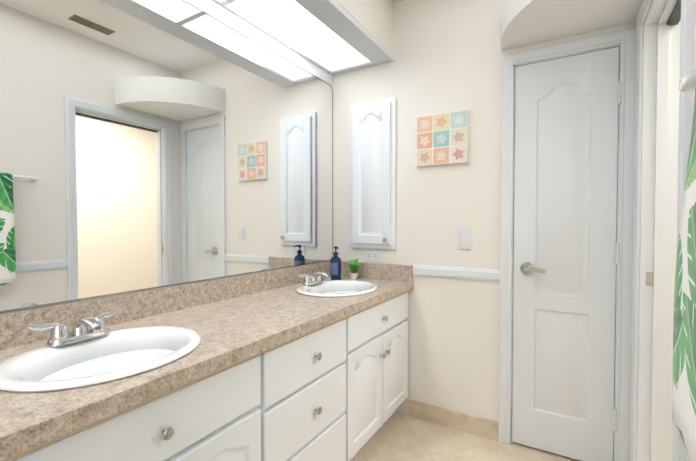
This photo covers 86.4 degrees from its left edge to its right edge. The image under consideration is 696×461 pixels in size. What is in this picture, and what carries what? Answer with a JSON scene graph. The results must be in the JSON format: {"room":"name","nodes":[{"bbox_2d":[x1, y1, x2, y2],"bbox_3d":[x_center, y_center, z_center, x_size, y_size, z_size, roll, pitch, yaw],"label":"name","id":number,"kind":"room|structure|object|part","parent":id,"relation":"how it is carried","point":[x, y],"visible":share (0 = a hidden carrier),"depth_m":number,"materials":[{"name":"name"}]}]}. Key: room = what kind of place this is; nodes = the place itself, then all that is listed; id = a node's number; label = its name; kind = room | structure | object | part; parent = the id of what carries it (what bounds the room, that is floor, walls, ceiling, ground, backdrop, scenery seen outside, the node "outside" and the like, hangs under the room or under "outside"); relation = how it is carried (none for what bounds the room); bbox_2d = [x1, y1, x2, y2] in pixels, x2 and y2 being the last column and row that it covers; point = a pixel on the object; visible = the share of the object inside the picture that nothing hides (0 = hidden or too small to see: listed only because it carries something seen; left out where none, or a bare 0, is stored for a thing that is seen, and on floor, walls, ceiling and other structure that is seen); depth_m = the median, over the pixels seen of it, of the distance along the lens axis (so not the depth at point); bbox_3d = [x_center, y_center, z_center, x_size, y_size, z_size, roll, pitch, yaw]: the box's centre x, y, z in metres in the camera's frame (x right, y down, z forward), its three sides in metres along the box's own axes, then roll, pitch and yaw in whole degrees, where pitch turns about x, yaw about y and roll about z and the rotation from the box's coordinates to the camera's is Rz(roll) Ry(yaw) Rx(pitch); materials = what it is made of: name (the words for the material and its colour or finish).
{"room":"bathroom","nodes":[
{"label":"bathroom","id":0,"kind":"room"},
{"bbox_2d":[0,86,332,313],"bbox_3d":[-0.806,-0.116,1.505,0.120,2.560,2.782,1,1,31],"label":"wall","id":1,"kind":"structure","parent":0,"point":[156,288],"depth_m":1.43,"materials":[{"name":"paint"}]},
{"bbox_2d":[0,261,329,348],"bbox_3d":[-0.744,0.281,1.476,0.020,0.100,2.538,1,1,31],"label":"backsplash","id":2,"kind":"structure","parent":1,"relation":"attached to","point":[21,327],"depth_m":1.37,"materials":[{"name":"beige stone"}]},
{"bbox_2d":[0,0,332,312],"bbox_3d":[-0.751,-0.368,1.467,0.005,1.194,2.522,1,1,31],"label":"mirror","id":3,"kind":"object","parent":1,"relation":"attached to","point":[148,144],"visible":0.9,"depth_m":1.43,"materials":[{"name":"clear glass"}]},
{"bbox_2d":[185,0,332,85],"bbox_3d":[-0.753,-1.004,1.454,0.004,0.072,2.541,1,1,31],"label":"light","id":4,"kind":"object","parent":1,"relation":"attached to","point":[226,16],"visible":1,"depth_m":1.93,"materials":[{"name":"white plastic"}]},
{"bbox_2d":[350,411,579,460],"bbox_3d":[0.886,1.223,1.100,3.470,0.100,3.770,1,1,31],"label":"floor","id":5,"kind":"structure","parent":0,"point":[397,436],"depth_m":1.97,"materials":[{"name":"tile"}]},
{"bbox_2d":[0,285,412,460],"bbox_3d":[-0.500,0.771,1.341,0.588,0.794,2.538,1,1,31],"label":"bathroom vanity","id":6,"kind":"object","parent":5,"relation":"on","point":[308,362],"depth_m":1.24,"materials":[{"name":"white wood"}]},
{"bbox_3d":[-0.436,0.487,0.892,0.026,0.029,0.029,1,1,31],"label":"knob","id":7,"kind":"part","parent":6,"relation":"part of","materials":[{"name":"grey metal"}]},
{"bbox_2d":[0,277,411,452],"bbox_3d":[-0.502,0.356,1.333,0.584,0.045,2.538,1,1,31],"label":"countertop","id":8,"kind":"structure","parent":6,"relation":"on","point":[257,320],"depth_m":1.18,"materials":[{"name":"beige stone"}]},
{"bbox_2d":[26,307,120,346],"bbox_3d":[-0.763,0.288,1.085,0.141,0.072,0.247,1,1,31],"label":"faucet","id":9,"kind":"object","parent":8,"relation":"on","point":[80,336],"depth_m":1.08,"materials":[{"name":"silver metal"}]},
{"bbox_2d":[0,317,235,412],"bbox_3d":[-0.658,0.400,1.025,0.431,0.150,0.494,1,1,31],"label":"sink","id":10,"kind":"object","parent":8,"relation":"in","point":[36,376],"depth_m":1.04,"materials":[{"name":"white ceramic"}]},
{"bbox_2d":[298,269,329,285],"bbox_3d":[-0.162,0.267,2.094,0.141,0.072,0.247,1,1,31],"label":"faucet","id":11,"kind":"object","parent":8,"relation":"on","point":[315,279],"depth_m":2.09,"materials":[{"name":"silver metal"}]},
{"bbox_2d":[276,277,391,300],"bbox_3d":[-0.057,0.379,2.034,0.431,0.150,0.494,1,1,31],"label":"sink","id":12,"kind":"object","parent":8,"relation":"in","point":[345,289],"depth_m":2.11,"materials":[{"name":"white ceramic"}]},
{"bbox_2d":[330,246,340,279],"bbox_3d":[-0.075,0.206,2.324,0.070,0.214,0.076,0,1,-19],"label":"soap bottle","id":13,"kind":"object","parent":8,"relation":"on","point":[335,267],"visible":0.98,"depth_m":2.30,"materials":[{"name":"blue plastic"}]},
{"bbox_2d":[349,258,364,279],"bbox_3d":[0.045,0.244,2.366,0.097,0.135,0.090,1,1,31],"label":"potted plant","id":14,"kind":"object","parent":8,"relation":"on","point":[353,266],"visible":1,"depth_m":2.36,"materials":[{"name":"green plant"}]},
{"bbox_3d":[-0.368,0.811,1.056,0.019,0.475,0.327,1,1,31],"label":"door","id":15,"kind":"part","parent":6,"relation":"part of","materials":[{"name":"white wood"}]},
{"bbox_3d":[-0.145,0.698,1.428,0.019,0.212,0.513,1,1,31],"label":"drawer","id":16,"kind":"part","parent":6,"relation":"part of","materials":[{"name":"white wood"}]},
{"bbox_3d":[-0.145,0.483,1.423,0.019,0.190,0.513,1,1,31],"label":"drawer","id":17,"kind":"part","parent":6,"relation":"part of","materials":[{"name":"white wood"}]},
{"bbox_3d":[-0.145,0.929,1.433,0.019,0.223,0.513,1,1,31],"label":"drawer","id":18,"kind":"part","parent":6,"relation":"part of","materials":[{"name":"white wood"}]},
{"bbox_3d":[-0.115,0.696,1.435,0.026,0.029,0.029,1,1,31],"label":"knob","id":19,"kind":"part","parent":6,"relation":"part of","materials":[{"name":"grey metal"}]},
{"bbox_3d":[-0.115,0.486,1.430,0.026,0.029,0.029,1,1,31],"label":"knob","id":20,"kind":"part","parent":6,"relation":"part of","materials":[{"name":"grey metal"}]},
{"bbox_3d":[0.085,0.795,1.817,0.019,0.475,0.357,1,1,31],"label":"door","id":21,"kind":"part","parent":6,"relation":"part of","materials":[{"name":"white wood"}]},
{"bbox_3d":[0.271,0.789,2.130,0.019,0.475,0.357,1,1,31],"label":"door","id":22,"kind":"part","parent":6,"relation":"part of","materials":[{"name":"white wood"}]},
{"bbox_2d":[333,0,635,421],"bbox_3d":[0.693,-0.129,2.161,1.784,2.560,0.120,1,1,31],"label":"wall","id":23,"kind":"structure","parent":0,"point":[448,54],"depth_m":2.17,"materials":[{"name":"paint"}]},
{"bbox_2d":[350,97,395,248],"bbox_3d":[0.146,-0.356,2.373,0.326,0.945,0.065,1,1,31],"label":"medicine cabinet","id":24,"kind":"object","parent":23,"relation":"attached to","point":[372,174],"visible":1,"depth_m":2.36,"materials":[{"name":"white wood"}]},
{"bbox_2d":[365,250,380,260],"bbox_3d":[0.160,0.163,2.409,0.115,0.070,0.008,1,1,31],"label":"electrical outlet plate","id":25,"kind":"object","parent":23,"relation":"attached to","point":[372,255],"visible":1,"depth_m":2.40,"materials":[{"name":"white plastic"}]},
{"bbox_2d":[341,261,411,280],"bbox_3d":[0.151,0.262,2.408,0.564,0.100,0.020,1,1,31],"label":"backsplash","id":26,"kind":"structure","parent":23,"relation":"attached to","point":[385,272],"depth_m":2.36,"materials":[{"name":"beige stone"}]},
{"bbox_2d":[417,110,468,166],"bbox_3d":[0.545,-0.530,2.156,0.297,0.291,0.023,1,1,31],"label":"picture","id":27,"kind":"object","parent":23,"relation":"attached to","point":[442,139],"visible":0.93,"depth_m":2.14},
{"bbox_2d":[409,399,497,440],"bbox_3d":[0.602,1.100,2.165,0.519,0.102,0.010,1,1,31],"label":"baseboard","id":28,"kind":"structure","parent":23,"relation":"attached to","point":[474,425],"depth_m":2.15,"materials":[{"name":"tile"}]},
{"bbox_2d":[413,265,499,281],"bbox_3d":[0.611,0.245,2.139,0.497,0.068,0.015,1,1,31],"label":"trim","id":29,"kind":"structure","parent":23,"relation":"attached to","point":[489,275],"depth_m":2.12,"materials":[{"name":"white wood"}]},
{"bbox_2d":[459,229,471,248],"bbox_3d":[0.664,0.049,2.106,0.070,0.115,0.009,1,1,31],"label":"switch plate","id":30,"kind":"object","parent":23,"relation":"attached to","point":[465,238],"visible":1,"depth_m":2.10,"materials":[{"name":"white plastic"}]},
{"bbox_2d":[512,47,618,460],"bbox_3d":[1.073,0.140,1.863,0.448,2.010,0.090,1,1,31],"label":"closet door","id":31,"kind":"structure","parent":23,"relation":"in","point":[565,206],"depth_m":1.86,"materials":[{"name":"white wood"}]},
{"bbox_3d":[0.953,0.201,1.915,0.122,0.066,0.054,1,1,31],"label":"handle","id":32,"kind":"part","parent":31,"relation":"part of","materials":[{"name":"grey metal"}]},
{"bbox_2d":[498,27,635,460],"bbox_3d":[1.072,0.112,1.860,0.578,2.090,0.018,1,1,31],"label":"trim","id":33,"kind":"structure","parent":23,"relation":"attached to","point":[625,38],"depth_m":1.75,"materials":[{"name":"white wood"}]},
{"bbox_2d":[501,0,642,50],"bbox_3d":[0.928,-1.050,1.595,0.580,0.188,0.580,1,1,31],"label":"soffit","id":34,"kind":"structure","parent":23,"relation":"attached to","point":[526,22],"depth_m":1.68,"materials":[{"name":"paint"}]},
{"bbox_2d":[613,409,616,430],"bbox_3d":[1.267,0.899,1.760,0.017,0.100,0.017,1,1,31],"label":"closet door hinge","id":35,"kind":"object","parent":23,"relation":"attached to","point":[614,419],"visible":0.98,"depth_m":1.75,"materials":[{"name":"white metal"}]},
{"bbox_2d":[615,243,619,264],"bbox_3d":[1.267,0.109,1.743,0.017,0.100,0.017,1,1,31],"label":"closet door hinge","id":36,"kind":"object","parent":23,"relation":"attached to","point":[617,252],"visible":1,"depth_m":1.74,"materials":[{"name":"white metal"}]},
{"bbox_2d":[618,82,621,103],"bbox_3d":[1.267,-0.640,1.728,0.017,0.100,0.017,1,1,31],"label":"closet door hinge","id":37,"kind":"object","parent":23,"relation":"attached to","point":[619,92],"visible":1,"depth_m":1.72,"materials":[{"name":"white metal"}]},
{"bbox_2d":[646,272,652,285],"bbox_3d":[1.265,0.203,1.557,0.025,0.060,0.001,1,1,31],"label":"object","id":38,"kind":"structure","parent":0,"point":[649,278],"depth_m":1.56,"materials":[{"name":"grey metal"}]},
{"bbox_2d":[685,0,695,460],"bbox_3d":[0.507,-0.089,0.223,0.120,2.560,1.682,1,1,31],"label":"wall","id":39,"kind":"structure","parent":0,"point":[693,100],"depth_m":0.91,"materials":[{"name":"paint"}]},
{"bbox_2d":[637,0,680,460],"bbox_3d":[1.116,0.154,1.251,0.119,2.030,0.698,1,1,31],"label":"trim","id":40,"kind":"structure","parent":39,"relation":"attached to","point":[660,139],"depth_m":1.53,"materials":[{"name":"white wood"}]},
{"bbox_2d":[629,0,693,460],"bbox_3d":[1.056,0.126,1.285,0.018,2.085,0.808,1,1,31],"label":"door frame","id":41,"kind":"structure","parent":39,"relation":"attached to","point":[686,67],"depth_m":1.56,"materials":[{"name":"white wood"}]},
{"bbox_2d":[667,0,680,25],"bbox_3d":[1.142,-0.838,1.215,0.036,0.024,0.675,1,1,31],"label":"trim","id":42,"kind":"structure","parent":39,"relation":"attached to","point":[674,17],"depth_m":1.43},
{"bbox_2d":[679,68,695,91],"bbox_3d":[0.575,-0.305,0.511,0.060,0.044,0.670,1,1,31],"label":"towel rail","id":43,"kind":"object","parent":39,"relation":"attached to","point":[688,83],"visible":1,"depth_m":0.78,"materials":[{"name":"silver metal"}]},
{"bbox_2d":[672,87,695,460],"bbox_3d":[0.536,0.025,0.500,0.070,0.690,0.445,1,1,31],"label":"hanging towel","id":44,"kind":"object","parent":43,"relation":"hanging from","point":[684,382],"visible":1,"depth_m":0.65,"materials":[{"name":"green fabric"}]},
{"bbox_3d":[-0.040,-1.436,1.021,1.904,0.100,2.782,1,1,31],"label":"ceiling","id":45,"kind":"structure","parent":0,"visible":0},
{"bbox_2d":[213,0,393,75],"bbox_3d":[-0.559,-1.215,1.335,0.455,0.355,2.542,1,1,31],"label":"box","id":46,"kind":"object","parent":45,"relation":"attached to","point":[337,18],"visible":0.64,"depth_m":1.96,"materials":[{"name":"white"}]},
{"bbox_2d":[229,0,368,70],"bbox_3d":[-0.607,-1.053,1.367,0.300,0.006,2.442,1,1,31],"label":"ceiling light panel","id":47,"kind":"object","parent":46,"relation":"attached to","point":[294,23],"visible":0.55,"depth_m":1.97,"materials":[{"name":"white plastic"}]},
{"bbox_2d":[336,0,393,55],"bbox_3d":[-0.363,-1.228,1.218,0.002,0.325,2.542,1,1,31],"label":"fascia","id":48,"kind":"object","parent":46,"relation":"attached to","point":[374,19],"visible":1,"depth_m":2.10,"materials":[{"name":"paint"}]}
]}

